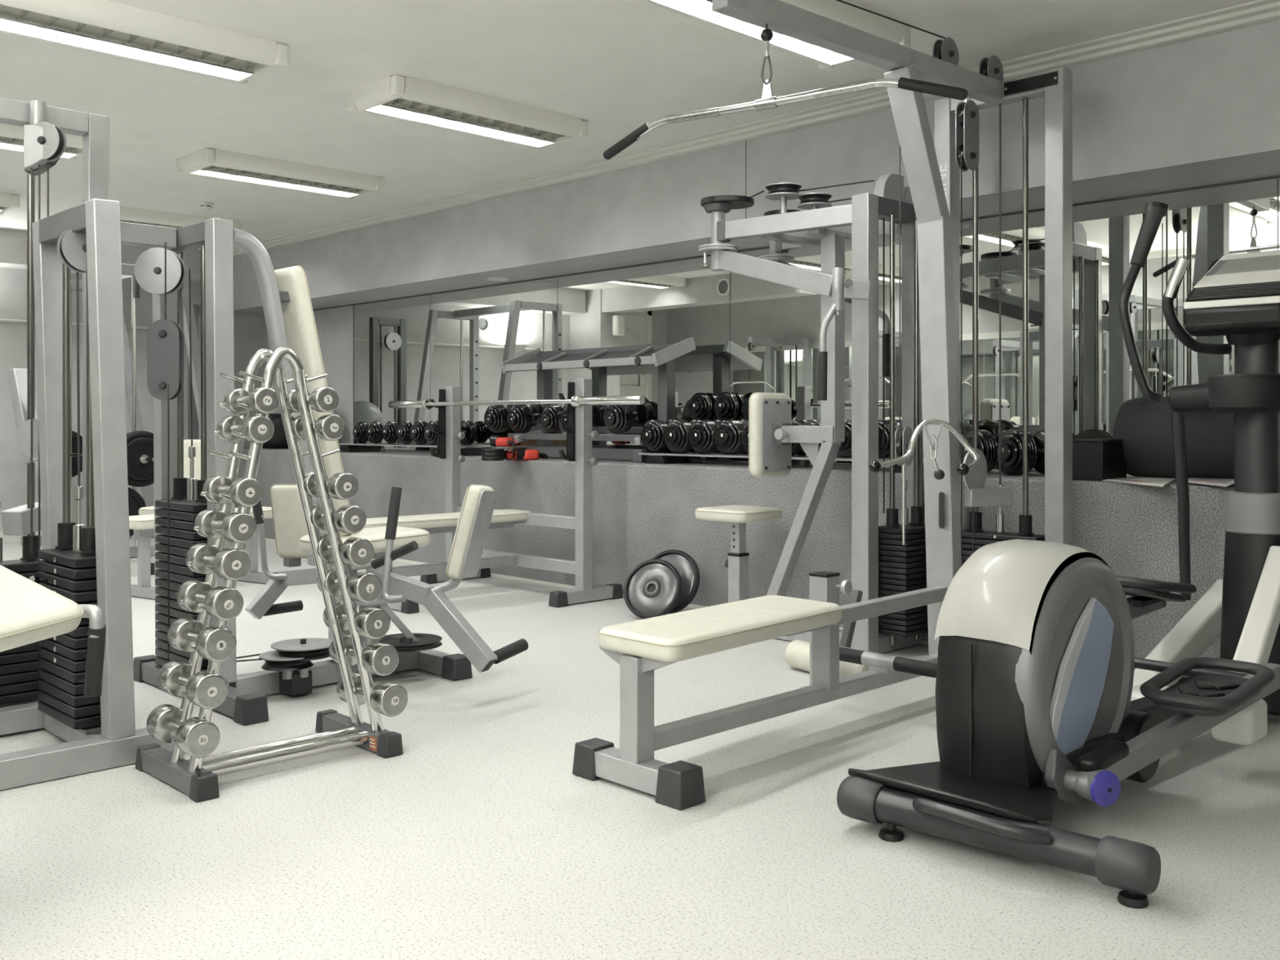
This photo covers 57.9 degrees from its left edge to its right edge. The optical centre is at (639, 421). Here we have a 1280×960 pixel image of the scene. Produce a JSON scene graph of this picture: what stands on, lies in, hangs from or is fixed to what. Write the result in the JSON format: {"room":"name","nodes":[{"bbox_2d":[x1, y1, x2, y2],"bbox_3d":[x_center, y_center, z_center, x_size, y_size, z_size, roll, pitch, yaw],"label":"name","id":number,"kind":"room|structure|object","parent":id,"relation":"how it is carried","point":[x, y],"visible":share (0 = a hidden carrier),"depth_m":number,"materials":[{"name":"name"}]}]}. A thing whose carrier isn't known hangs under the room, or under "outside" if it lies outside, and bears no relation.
{"room":"gym","nodes":[
{"label":"gym","id":0,"kind":"room"},
{"bbox_2d":[0,267,266,532],"bbox_3d":[-7.165,-0.300,9.320,9.150,2.800,0.150,0,0,-44],"label":"mirror","id":1,"kind":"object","parent":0,"point":[250,331],"depth_m":10.97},
{"bbox_2d":[0,228,200,284],"bbox_3d":[-5.576,-1.550,10.519,3.700,0.300,0.350,0,0,-44],"label":"trim","id":2,"kind":"structure","parent":1,"relation":"attached to","point":[13,243],"depth_m":10.36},
{"bbox_2d":[0,0,1255,249],"bbox_3d":[-2.121,-1.750,4.217,9.250,0.100,14.200,0,0,-44],"label":"ceiling","id":3,"kind":"structure","parent":0,"point":[618,67],"depth_m":5.77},
{"bbox_2d":[0,192,20,214],"bbox_3d":[-5.267,-1.653,8.412,1.270,0.095,0.460,0,0,-44],"label":"ceiling light","id":4,"kind":"object","parent":3,"relation":"attached to","point":[7,201],"visible":1,"depth_m":8.65,"materials":[{"name":"white"}]},
{"bbox_2d":[0,123,82,161],"bbox_3d":[-3.799,-1.653,6.561,1.270,0.095,0.460,0,0,-44],"label":"ceiling light","id":5,"kind":"object","parent":3,"relation":"attached to","point":[11,136],"visible":0.49,"depth_m":6.74,"materials":[{"name":"white"}]},
{"bbox_2d":[0,0,288,85],"bbox_3d":[-2.200,-1.653,4.950,1.270,0.095,0.460,0,0,-44],"label":"ceiling light","id":6,"kind":"object","parent":3,"relation":"attached to","point":[103,27],"visible":1,"depth_m":4.92,"materials":[{"name":"white"}]},
{"bbox_2d":[63,202,239,229],"bbox_3d":[-4.015,-1.653,9.562,1.270,0.095,0.460,0,0,-44],"label":"ceiling light","id":7,"kind":"object","parent":3,"relation":"attached to","point":[129,215],"visible":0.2,"depth_m":9.39,"materials":[{"name":"white"}]},
{"bbox_2d":[176,147,383,199],"bbox_3d":[-2.397,-1.653,7.788,1.270,0.095,0.460,0,0,-44],"label":"ceiling light","id":8,"kind":"object","parent":3,"relation":"attached to","point":[215,163],"visible":1,"depth_m":7.64,"materials":[{"name":"white"}]},
{"bbox_2d":[347,75,588,150],"bbox_3d":[-0.903,-1.653,6.270,1.270,0.095,0.460,0,0,-44],"label":"ceiling light","id":9,"kind":"object","parent":3,"relation":"attached to","point":[406,99],"visible":1,"depth_m":6.12,"materials":[{"name":"white"}]},
{"bbox_2d":[626,0,911,70],"bbox_3d":[0.555,-1.653,4.703,1.270,0.095,0.460,0,0,-44],"label":"ceiling light","id":10,"kind":"object","parent":3,"relation":"attached to","point":[698,11],"visible":0.63,"depth_m":4.75,"materials":[{"name":"white"}]},
{"bbox_2d":[0,537,1279,959],"bbox_3d":[-2.175,1.150,4.165,9.100,0.100,14.200,0,0,-44],"label":"floor","id":11,"kind":"structure","parent":0,"point":[480,840],"depth_m":3.02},
{"bbox_2d":[0,564,106,697],"bbox_3d":[-1.648,0.677,2.414,0.535,0.836,1.034,0,0,14],"label":"machine","id":12,"kind":"object","parent":11,"relation":"on","point":[30,612],"visible":1,"depth_m":2.70,"materials":[{"name":"beige"}]},
{"bbox_2d":[0,97,109,707],"bbox_3d":[-2.271,-0.033,4.255,0.441,2.255,0.856,0,0,17],"label":"cable machine","id":13,"kind":"object","parent":11,"relation":"on","point":[46,127],"visible":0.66,"depth_m":4.22,"materials":[{"name":"silver metal"}]},
{"bbox_2d":[0,198,185,790],"bbox_3d":[-2.098,0.199,3.742,1.020,1.799,0.712,0,0,-44],"label":"machine","id":14,"kind":"object","parent":11,"relation":"on","point":[90,564],"visible":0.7,"depth_m":3.72,"materials":[{"name":"silver metal"}]},
{"bbox_2d":[20,263,246,557],"bbox_3d":[-4.415,-0.087,10.080,1.350,2.365,2.300,0,0,-44],"label":"machine","id":15,"kind":"object","parent":11,"relation":"on","point":[127,270],"visible":0.06,"depth_m":9.69,"materials":[{"name":"silver metal"}]},
{"bbox_2d":[71,431,82,477],"bbox_3d":[-5.252,0.300,10.545,0.450,0.450,0.046,0,0,-44],"label":"disc","id":16,"kind":"object","parent":15,"relation":"attached to","point":[74,435],"visible":0.15,"depth_m":10.61,"materials":[{"name":"black"}]},
{"bbox_2d":[128,487,146,536],"bbox_3d":[-4.095,0.720,9.100,0.420,0.420,0.050,0,0,-44],"label":"disc","id":17,"kind":"object","parent":15,"relation":"attached to","point":[135,501],"visible":0.09,"depth_m":9.17,"materials":[{"name":"black"}]},
{"bbox_2d":[126,437,154,479],"bbox_3d":[-3.954,0.300,9.213,0.340,0.340,0.046,0,0,-44],"label":"disc","id":18,"kind":"object","parent":15,"relation":"attached to","point":[139,448],"visible":0.65,"depth_m":9.19,"materials":[{"name":"black"}]},
{"bbox_2d":[126,431,154,487],"bbox_3d":[-3.996,0.300,9.256,0.450,0.450,0.046,0,0,-44],"label":"disc","id":19,"kind":"object","parent":15,"relation":"attached to","point":[131,436],"visible":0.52,"depth_m":9.23,"materials":[{"name":"black"}]},
{"bbox_2d":[138,439,200,574],"bbox_3d":[-3.278,0.617,8.525,0.389,0.967,0.879,0,0,23],"label":"bench","id":20,"kind":"object","parent":11,"relation":"on","point":[187,442],"visible":0.18,"depth_m":8.49,"materials":[{"name":"beige"}]},
{"bbox_2d":[187,304,200,439],"bbox_3d":[-4.069,-0.005,11.007,0.415,2.190,0.197,0,0,-44],"label":"tower","id":21,"kind":"object","parent":11,"relation":"on","point":[197,308],"visible":0.02,"depth_m":10.89,"materials":[{"name":"silver metal"}]},
{"bbox_2d":[128,506,277,599],"bbox_3d":[-2.870,0.846,7.598,0.613,0.509,1.135,0,0,32],"label":"bench","id":22,"kind":"object","parent":11,"relation":"on","point":[143,526],"visible":0.3,"depth_m":7.22,"materials":[{"name":"beige"}]},
{"bbox_2d":[135,346,403,802],"bbox_3d":[-1.191,0.433,3.739,0.752,1.333,0.462,0,0,-44],"label":"dumbbell rack","id":23,"kind":"object","parent":11,"relation":"on","point":[197,778],"visible":0.81,"depth_m":3.68,"materials":[{"name":"silver metal"}]},
{"bbox_2d":[146,704,220,758],"bbox_3d":[-1.365,0.923,3.456,0.106,0.106,0.290,0,0,-44],"label":"dumbbell","id":24,"kind":"object","parent":23,"relation":"on","point":[197,737],"visible":0.98,"depth_m":3.37,"materials":[{"name":"silver metal"}]},
{"bbox_2d":[156,660,228,709],"bbox_3d":[-1.343,0.788,3.471,0.102,0.102,0.282,0,0,-44],"label":"dumbbell","id":25,"kind":"object","parent":23,"relation":"on","point":[207,690],"visible":0.99,"depth_m":3.39,"materials":[{"name":"silver metal"}]},
{"bbox_2d":[167,617,236,662],"bbox_3d":[-1.321,0.657,3.487,0.099,0.099,0.273,0,0,-44],"label":"dumbbell","id":26,"kind":"object","parent":23,"relation":"on","point":[213,643],"visible":1,"depth_m":3.41,"materials":[{"name":"silver metal"}]},
{"bbox_2d":[176,579,243,621],"bbox_3d":[-1.301,0.540,3.500,0.096,0.096,0.264,0,0,-44],"label":"dumbbell","id":27,"kind":"object","parent":23,"relation":"in","point":[220,602],"visible":0.99,"depth_m":3.42,"materials":[{"name":"silver metal"}]},
{"bbox_2d":[186,542,250,580],"bbox_3d":[-1.282,0.425,3.513,0.093,0.093,0.256,0,0,-44],"label":"dumbbell","id":28,"kind":"object","parent":23,"relation":"in","point":[228,563],"visible":0.99,"depth_m":3.44,"materials":[{"name":"silver metal"}]},
{"bbox_2d":[194,508,257,543],"bbox_3d":[-1.263,0.318,3.525,0.090,0.090,0.247,0,0,-44],"label":"dumbbell","id":29,"kind":"object","parent":23,"relation":"on","point":[237,527],"visible":0.97,"depth_m":3.46,"materials":[{"name":"silver metal"}]},
{"bbox_2d":[202,475,262,506],"bbox_3d":[-1.245,0.213,3.537,0.086,0.086,0.238,0,0,-44],"label":"dumbbell","id":30,"kind":"object","parent":23,"relation":"on","point":[243,491],"visible":0.97,"depth_m":3.47,"materials":[{"name":"silver metal"}]},
{"bbox_2d":[216,415,274,443],"bbox_3d":[-1.215,0.024,3.560,0.083,0.083,0.230,0,0,-44],"label":"dumbbell","id":31,"kind":"object","parent":23,"relation":"in","point":[255,428],"visible":0.95,"depth_m":3.50,"materials":[{"name":"silver metal"}]},
{"bbox_2d":[223,387,279,413],"bbox_3d":[-1.199,-0.062,3.569,0.080,0.080,0.221,0,0,-44],"label":"dumbbell","id":32,"kind":"object","parent":23,"relation":"in","point":[260,400],"visible":0.98,"depth_m":3.51,"materials":[{"name":"silver metal"}]},
{"bbox_2d":[284,386,338,413],"bbox_3d":[-1.055,-0.068,3.710,0.080,0.080,0.221,0,0,-44],"label":"dumbbell","id":33,"kind":"object","parent":23,"relation":"in","point":[322,399],"visible":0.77,"depth_m":3.64,"materials":[{"name":"silver metal"}]},
{"bbox_2d":[290,414,345,440],"bbox_3d":[-1.042,0.020,3.728,0.083,0.083,0.230,0,0,-44],"label":"dumbbell","id":34,"kind":"object","parent":23,"relation":"on","point":[327,427],"visible":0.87,"depth_m":3.65,"materials":[{"name":"silver metal"}]},
{"bbox_2d":[303,471,358,500],"bbox_3d":[-1.012,0.208,3.764,0.086,0.086,0.238,0,0,-44],"label":"dumbbell","id":35,"kind":"object","parent":23,"relation":"on","point":[340,486],"visible":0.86,"depth_m":3.69,"materials":[{"name":"silver metal"}]},
{"bbox_2d":[310,502,366,533],"bbox_3d":[-0.996,0.316,3.785,0.090,0.090,0.247,0,0,-44],"label":"dumbbell","id":36,"kind":"object","parent":23,"relation":"on","point":[350,519],"visible":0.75,"depth_m":3.70,"materials":[{"name":"silver metal"}]},
{"bbox_2d":[311,533,373,567],"bbox_3d":[-0.980,0.423,3.807,0.093,0.093,0.256,0,0,-44],"label":"dumbbell","id":37,"kind":"object","parent":23,"relation":"in","point":[354,551],"visible":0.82,"depth_m":3.72,"materials":[{"name":"silver metal"}]},
{"bbox_2d":[316,566,382,603],"bbox_3d":[-0.963,0.539,3.830,0.096,0.096,0.264,0,0,-44],"label":"dumbbell","id":38,"kind":"object","parent":23,"relation":"in","point":[363,587],"visible":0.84,"depth_m":3.74,"materials":[{"name":"silver metal"}]},
{"bbox_2d":[323,600,390,639],"bbox_3d":[-0.944,0.659,3.854,0.099,0.099,0.273,0,0,-44],"label":"dumbbell","id":39,"kind":"object","parent":23,"relation":"on","point":[373,623],"visible":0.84,"depth_m":3.77,"materials":[{"name":"silver metal"}]},
{"bbox_2d":[328,633,399,675],"bbox_3d":[-0.926,0.781,3.878,0.102,0.102,0.282,0,0,-44],"label":"dumbbell","id":40,"kind":"object","parent":23,"relation":"on","point":[380,659],"visible":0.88,"depth_m":3.79,"materials":[{"name":"silver metal"}]},
{"bbox_2d":[336,671,408,716],"bbox_3d":[-0.904,0.919,3.905,0.106,0.106,0.290,0,0,-44],"label":"dumbbell","id":41,"kind":"object","parent":23,"relation":"on","point":[388,699],"visible":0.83,"depth_m":3.81,"materials":[{"name":"silver metal"}]},
{"bbox_2d":[120,217,528,725],"bbox_3d":[-1.342,0.157,4.693,1.269,1.885,1.517,0,0,-44],"label":"machine","id":42,"kind":"object","parent":11,"relation":"on","point":[160,270],"visible":0.75,"depth_m":4.63,"materials":[{"name":"silver metal"}]},
{"bbox_2d":[364,378,622,613],"bbox_3d":[-1.112,0.421,7.181,1.476,1.357,1.535,0,0,-44],"label":"weight bench","id":43,"kind":"object","parent":11,"relation":"on","point":[450,435],"visible":0.73,"depth_m":7.07,"materials":[{"name":"silver metal"}]},
{"bbox_2d":[387,395,644,409],"bbox_3d":[-0.889,-0.119,7.387,0.076,0.076,2.580,0,0,-44],"label":"barbell","id":44,"kind":"object","parent":43,"relation":"on","point":[576,401],"visible":1,"depth_m":7.09,"materials":[{"name":"silver metal"}]},
{"bbox_2d":[623,559,682,618],"bbox_3d":[0.071,0.935,6.450,0.344,0.322,0.172,0,0,28],"label":"disc","id":45,"kind":"object","parent":11,"relation":"on","point":[653,588],"visible":0.97,"depth_m":6.43,"materials":[{"name":"silver"}]},
{"bbox_2d":[652,549,699,613],"bbox_3d":[0.172,0.916,6.620,0.371,0.354,0.167,0,0,37],"label":"disc","id":46,"kind":"object","parent":11,"relation":"on","point":[687,568],"visible":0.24,"depth_m":6.56,"materials":[{"name":"black"}]},
{"bbox_2d":[695,173,928,653],"bbox_3d":[0.802,-0.045,5.785,0.832,2.290,1.225,0,0,-44],"label":"machine","id":47,"kind":"object","parent":11,"relation":"on","point":[882,566],"visible":0.88,"depth_m":5.59,"materials":[{"name":"silver metal"}]},
{"bbox_2d":[831,267,844,315],"bbox_3d":[0.894,-0.586,5.229,0.052,0.212,0.052,0,0,-44],"label":"socket","id":48,"kind":"object","parent":47,"relation":"attached to","point":[837,273],"depth_m":5.21,"materials":[{"name":"silver metal"}]},
{"bbox_2d":[572,0,1072,810],"bbox_3d":[0.838,-0.264,4.325,0.634,2.728,2.547,0,0,42],"label":"machine","id":49,"kind":"object","parent":11,"relation":"on","point":[640,647],"depth_m":4.72,"materials":[{"name":"silver metal"}]},
{"bbox_2d":[603,23,968,159],"bbox_3d":[0.457,-1.264,4.143,1.456,0.472,0.046,0,0,35],"label":"bar","id":50,"kind":"object","parent":49,"relation":"hanging from","point":[767,100],"visible":0.98,"depth_m":4.13,"materials":[{"name":"silver metal"}]},
{"bbox_2d":[785,640,869,678],"bbox_3d":[0.819,1.036,4.963,0.124,0.124,0.485,0,0,-33],"label":"roller","id":51,"kind":"object","parent":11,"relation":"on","point":[797,651],"visible":0.37,"depth_m":5.03,"materials":[{"name":"beige leather"}]},
{"bbox_2d":[800,570,862,688],"bbox_3d":[0.833,0.859,4.779,0.324,0.483,0.178,0,0,-44],"label":"post","id":52,"kind":"object","parent":11,"relation":"on","point":[824,586],"visible":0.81,"depth_m":4.71,"materials":[{"name":"silver metal"}]},
{"bbox_2d":[836,201,1279,908],"bbox_3d":[1.673,0.124,3.736,2.558,1.952,1.027,0,0,-41],"label":"elliptical trainer","id":53,"kind":"object","parent":11,"relation":"on","point":[1041,699],"visible":1,"depth_m":3.24,"materials":[{"name":"black"}]},
{"bbox_2d":[1079,768,1104,801],"bbox_3d":[1.212,0.966,3.071,0.088,0.088,0.057,0,0,-23],"label":"socket","id":54,"kind":"object","parent":53,"relation":"attached to","point":[1091,781],"depth_m":3.04,"materials":[{"name":"grey"}]},
{"bbox_2d":[1185,281,1279,302],"bbox_3d":[2.124,-0.462,4.117,0.077,0.055,0.330,0,0,-44],"label":"panel","id":55,"kind":"object","parent":53,"relation":"attached to","point":[1207,291],"depth_m":4.13,"materials":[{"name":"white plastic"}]},
{"bbox_2d":[1207,373,1279,413],"bbox_3d":[2.200,-0.099,4.190,0.260,0.138,0.260,0,0,-44],"label":"collar","id":56,"kind":"object","parent":53,"relation":"on","point":[1227,393],"depth_m":4.09,"materials":[{"name":"grey rubber"}]},
{"bbox_2d":[266,177,1278,471],"bbox_3d":[1.052,-0.300,7.310,0.188,2.800,14.200,0,0,-44],"label":"wall","id":57,"kind":"structure","parent":0,"point":[335,326],"depth_m":11.23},
{"bbox_2d":[354,294,430,450],"bbox_3d":[-2.272,-0.423,10.566,0.014,1.359,1.274,0,0,-44],"label":"mirror","id":58,"kind":"object","parent":57,"relation":"in","point":[392,338],"depth_m":10.54,"materials":[{"name":"white mirror"}]},
{"bbox_2d":[430,277,557,450],"bbox_3d":[-1.226,-0.423,9.493,0.014,1.359,1.712,0,0,-44],"label":"mirror","id":59,"kind":"object","parent":57,"relation":"in","point":[473,331],"depth_m":9.52,"materials":[{"name":"white mirror"}]},
{"bbox_2d":[257,537,928,644],"bbox_3d":[0.435,1.091,6.708,0.012,0.018,14.200,0,0,-44],"label":"trim","id":60,"kind":"structure","parent":57,"relation":"attached to","point":[924,642],"depth_m":7.89,"materials":[{"name":"white"}]},
{"bbox_2d":[557,256,730,460],"bbox_3d":[-0.015,-0.423,8.251,0.014,1.359,1.749,0,0,-44],"label":"mirror","id":61,"kind":"object","parent":57,"relation":"in","point":[674,301],"depth_m":8.16,"materials":[{"name":"white mirror"}]},
{"bbox_2d":[235,446,1234,677],"bbox_3d":[0.711,0.684,6.978,0.760,0.832,14.200,0,0,-44],"label":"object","id":62,"kind":"structure","parent":57,"relation":"attached to","point":[641,511],"depth_m":6.73,"materials":[{"name":"carpet"}]},
{"bbox_2d":[262,413,288,448],"bbox_3d":[-3.598,0.080,11.453,0.324,0.384,0.540,0,0,-44],"label":"sports bag","id":63,"kind":"object","parent":62,"relation":"on","point":[278,440],"visible":0.42,"depth_m":11.22,"materials":[{"name":"black"}]},
{"bbox_2d":[338,442,497,456],"bbox_3d":[-1.890,0.231,9.603,0.360,0.075,1.873,0,0,-44],"label":"stand","id":64,"kind":"object","parent":62,"relation":"on","point":[369,446],"visible":0.69,"depth_m":9.81,"materials":[{"name":"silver metal"}]},
{"bbox_2d":[352,421,383,443],"bbox_3d":[-2.363,0.097,10.101,0.288,0.188,0.188,0,0,-44],"label":"dumbbell","id":65,"kind":"object","parent":64,"relation":"on","point":[359,432],"visible":0.56,"depth_m":9.99,"materials":[{"name":"black"}]},
{"bbox_2d":[366,421,398,443],"bbox_3d":[-2.204,0.096,9.939,0.288,0.190,0.190,0,0,-44],"label":"dumbbell","id":66,"kind":"object","parent":64,"relation":"on","point":[374,430],"visible":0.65,"depth_m":9.83,"materials":[{"name":"black"}]},
{"bbox_2d":[381,421,397,444],"bbox_3d":[-2.038,0.095,9.768,0.288,0.192,0.192,0,0,-44],"label":"dumbbell","id":67,"kind":"object","parent":64,"relation":"on","point":[388,432],"visible":0.59,"depth_m":9.66,"materials":[{"name":"black"}]},
{"bbox_2d":[396,421,412,444],"bbox_3d":[-1.878,0.094,9.604,0.288,0.194,0.194,0,0,-44],"label":"dumbbell","id":68,"kind":"object","parent":64,"relation":"on","point":[403,430],"visible":0.48,"depth_m":9.50,"materials":[{"name":"black"}]},
{"bbox_2d":[409,420,427,444],"bbox_3d":[-1.717,0.093,9.439,0.324,0.196,0.196,0,0,-44],"label":"dumbbell","id":69,"kind":"object","parent":64,"relation":"on","point":[417,429],"visible":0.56,"depth_m":9.32,"materials":[{"name":"black"}]},
{"bbox_2d":[423,420,438,444],"bbox_3d":[-1.579,0.092,9.297,0.324,0.198,0.198,0,0,-44],"label":"dumbbell","id":70,"kind":"object","parent":64,"relation":"on","point":[431,437],"visible":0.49,"depth_m":9.18,"materials":[{"name":"black"}]},
{"bbox_2d":[460,420,477,444],"bbox_3d":[-1.440,0.091,9.154,0.324,0.200,0.200,0,0,-44],"label":"dumbbell","id":71,"kind":"object","parent":64,"relation":"on","point":[468,428],"visible":0.41,"depth_m":9.17,"materials":[{"name":"black"}]},
{"bbox_2d":[489,435,520,446],"bbox_3d":[-0.979,0.143,8.407,0.219,0.086,0.101,0,0,23],"label":"glove","id":72,"kind":"object","parent":62,"relation":"on","point":[495,440],"visible":1,"depth_m":8.38,"materials":[{"name":"red"}]},
{"bbox_2d":[514,447,548,460],"bbox_3d":[-0.753,0.223,8.003,0.227,0.090,0.105,0,0,-23],"label":"glove","id":73,"kind":"object","parent":62,"relation":"on","point":[522,454],"visible":0.98,"depth_m":7.95,"materials":[{"name":"red"}]},
{"bbox_2d":[500,337,696,462],"bbox_3d":[-0.301,-0.143,8.100,0.484,0.822,1.610,0,0,-44],"label":"rack","id":74,"kind":"object","parent":62,"relation":"on","point":[663,356],"visible":0.73,"depth_m":7.91,"materials":[{"name":"silver metal"}]},
{"bbox_2d":[484,404,512,432],"bbox_3d":[-0.998,-0.035,8.703,0.375,0.243,0.210,0,0,-44],"label":"dumbbell","id":75,"kind":"object","parent":74,"relation":"on","point":[495,415],"visible":0.6,"depth_m":8.57,"materials":[{"name":"black"}]},
{"bbox_2d":[506,404,550,433],"bbox_3d":[-0.804,-0.035,8.503,0.375,0.243,0.210,0,0,-44],"label":"dumbbell","id":76,"kind":"object","parent":74,"relation":"on","point":[520,418],"visible":0.68,"depth_m":8.38,"materials":[{"name":"black"}]},
{"bbox_2d":[540,404,567,433],"bbox_3d":[-0.538,-0.030,8.231,0.374,0.233,0.200,0,0,-44],"label":"dumbbell","id":77,"kind":"object","parent":74,"relation":"on","point":[550,417],"visible":0.52,"depth_m":8.10,"materials":[{"name":"black"}]},
{"bbox_2d":[560,404,605,433],"bbox_3d":[-0.386,-0.030,8.075,0.374,0.233,0.200,0,0,-44],"label":"dumbbell","id":78,"kind":"object","parent":74,"relation":"on","point":[597,411],"visible":0.46,"depth_m":8.06,"materials":[{"name":"black"}]},
{"bbox_2d":[500,337,696,373],"bbox_3d":[-0.329,-0.453,8.073,0.385,0.203,1.610,0,0,-44],"label":"tray","id":79,"kind":"object","parent":74,"relation":"on","point":[663,356],"depth_m":7.98,"materials":[{"name":"silver metal"}]},
{"bbox_2d":[603,396,653,434],"bbox_3d":[-0.075,-0.042,7.756,0.376,0.257,0.224,0,0,-44],"label":"dumbbell","id":80,"kind":"object","parent":74,"relation":"on","point":[618,419],"visible":0.73,"depth_m":7.64,"materials":[{"name":"black"}]},
{"bbox_2d":[638,452,960,473],"bbox_3d":[0.857,0.235,6.785,0.360,0.065,2.132,0,0,-44],"label":"ledge","id":81,"kind":"object","parent":62,"relation":"on","point":[797,461],"visible":0.52,"depth_m":7.16,"materials":[{"name":"silver metal"}]},
{"bbox_2d":[640,419,675,452],"bbox_3d":[0.162,0.096,7.512,0.350,0.210,0.210,0,0,-44],"label":"dumbbell","id":82,"kind":"object","parent":81,"relation":"on","point":[652,433],"visible":0.59,"depth_m":7.39,"materials":[{"name":"black"}]},
{"bbox_2d":[664,419,699,453],"bbox_3d":[0.311,0.096,7.359,0.350,0.210,0.210,0,0,-44],"label":"dumbbell","id":83,"kind":"object","parent":81,"relation":"on","point":[677,432],"visible":0.61,"depth_m":7.24,"materials":[{"name":"black"}]},
{"bbox_2d":[688,419,725,453],"bbox_3d":[0.460,0.096,7.206,0.350,0.210,0.210,0,0,-44],"label":"dumbbell","id":84,"kind":"object","parent":81,"relation":"on","point":[701,433],"visible":0.69,"depth_m":7.08,"materials":[{"name":"black"}]},
{"bbox_2d":[714,419,748,454],"bbox_3d":[0.609,0.096,7.053,0.350,0.210,0.210,0,0,-44],"label":"dumbbell","id":85,"kind":"object","parent":81,"relation":"on","point":[727,434],"visible":0.53,"depth_m":6.93,"materials":[{"name":"black"}]},
{"bbox_2d":[836,419,851,457],"bbox_3d":[1.205,0.096,6.442,0.350,0.210,0.210,0,0,-44],"label":"dumbbell","id":86,"kind":"object","parent":81,"relation":"on","point":[845,450],"visible":0.22,"depth_m":6.31,"materials":[{"name":"black"}]},
{"bbox_2d":[878,419,901,458],"bbox_3d":[1.354,0.096,6.289,0.350,0.210,0.210,0,0,-44],"label":"dumbbell","id":87,"kind":"object","parent":81,"relation":"on","point":[880,421],"visible":0.23,"depth_m":6.15,"materials":[{"name":"black"}]},
{"bbox_2d":[990,469,1041,475],"bbox_3d":[1.835,0.263,6.176,0.194,0.006,0.986,0,0,-22],"label":"newspaper","id":88,"kind":"object","parent":62,"relation":"on","point":[992,470],"visible":0.18,"depth_m":6.00,"materials":[{"name":"white paper"}]},
{"bbox_2d":[960,429,1016,472],"bbox_3d":[1.804,0.153,5.885,0.389,0.220,0.220,0,0,-25],"label":"dumbbell","id":89,"kind":"object","parent":88,"relation":"on","point":[988,442],"visible":0.29,"depth_m":5.76,"materials":[{"name":"black"}]},
{"bbox_2d":[995,430,1044,475],"bbox_3d":[1.947,0.153,5.738,0.389,0.220,0.220,0,0,-25],"label":"dumbbell","id":90,"kind":"object","parent":62,"relation":"on","point":[1011,441],"visible":0.65,"depth_m":5.64,"materials":[{"name":"black"}]},
{"bbox_2d":[1102,474,1176,486],"bbox_3d":[2.308,0.263,5.298,0.430,0.006,1.236,0,0,9],"label":"newspaper","id":91,"kind":"object","parent":62,"relation":"on","point":[1158,482],"visible":0.52,"depth_m":5.10,"materials":[{"name":"white paper"}]},
{"bbox_2d":[1072,438,1126,480],"bbox_3d":[2.112,0.174,5.326,0.266,0.185,0.154,0,0,-44],"label":"box","id":92,"kind":"object","parent":91,"relation":"on","point":[1093,459],"visible":0.8,"depth_m":5.24,"materials":[{"name":"black"}]},
{"bbox_2d":[1112,396,1234,479],"bbox_3d":[2.684,0.076,5.126,0.380,0.380,1.074,0,0,-44],"label":"drum","id":93,"kind":"object","parent":62,"relation":"on","point":[1144,427],"visible":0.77,"depth_m":5.21,"materials":[{"name":"grey"}]},
{"bbox_2d":[1187,477,1234,486],"bbox_3d":[2.492,0.257,5.032,0.236,0.006,0.951,0,0,29],"label":"newspaper","id":94,"kind":"object","parent":62,"relation":"on","point":[1213,482],"visible":0.75,"depth_m":4.91,"materials":[{"name":"white paper"}]},
{"bbox_3d":[0.587,0.137,7.434,0.160,0.263,0.719,0,0,-44],"label":"tier","id":95,"kind":"object","parent":62,"relation":"on","visible":0},
{"bbox_2d":[688,392,717,421],"bbox_3d":[0.423,-0.092,7.609,0.218,0.192,0.192,0,0,-44],"label":"dumbbell","id":96,"kind":"object","parent":95,"relation":"on","point":[700,406],"visible":0.8,"depth_m":7.53,"materials":[{"name":"black"}]},
{"bbox_2d":[713,391,745,421],"bbox_3d":[0.581,-0.092,7.446,0.218,0.192,0.192,0,0,-44],"label":"dumbbell","id":97,"kind":"object","parent":95,"relation":"on","point":[727,405],"visible":0.87,"depth_m":7.37,"materials":[{"name":"black"}]},
{"bbox_2d":[232,0,1279,257],"bbox_3d":[0.525,-1.675,6.796,0.160,0.050,14.200,0,0,-44],"label":"trim","id":98,"kind":"structure","parent":57,"relation":"attached to","point":[1257,11],"depth_m":6.38,"materials":[{"name":"white"}]},
{"bbox_2d":[233,19,1279,315],"bbox_3d":[0.783,-1.409,7.048,0.560,0.583,14.200,0,0,-44],"label":"beam","id":99,"kind":"structure","parent":57,"relation":"attached to","point":[1202,111],"depth_m":6.49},
{"bbox_2d":[312,141,1279,311],"bbox_3d":[0.779,-1.377,7.043,0.552,0.545,14.200,0,0,-44],"label":"trim","id":100,"kind":"structure","parent":57,"relation":"attached to","point":[1274,176],"depth_m":6.81,"materials":[{"name":"grey"}]},
{"bbox_2d":[730,234,901,463],"bbox_3d":[1.174,-0.423,7.032,0.014,1.359,1.645,0,0,-44],"label":"mirror","id":101,"kind":"object","parent":57,"relation":"in","point":[775,327],"depth_m":7.25,"materials":[{"name":"white mirror"}]},
{"bbox_2d":[960,178,1278,470],"bbox_3d":[2.325,-0.423,5.851,0.014,1.359,1.645,0,0,-44],"label":"mirror","id":102,"kind":"object","parent":57,"relation":"in","point":[1200,227],"depth_m":5.85,"materials":[{"name":"white mirror"}]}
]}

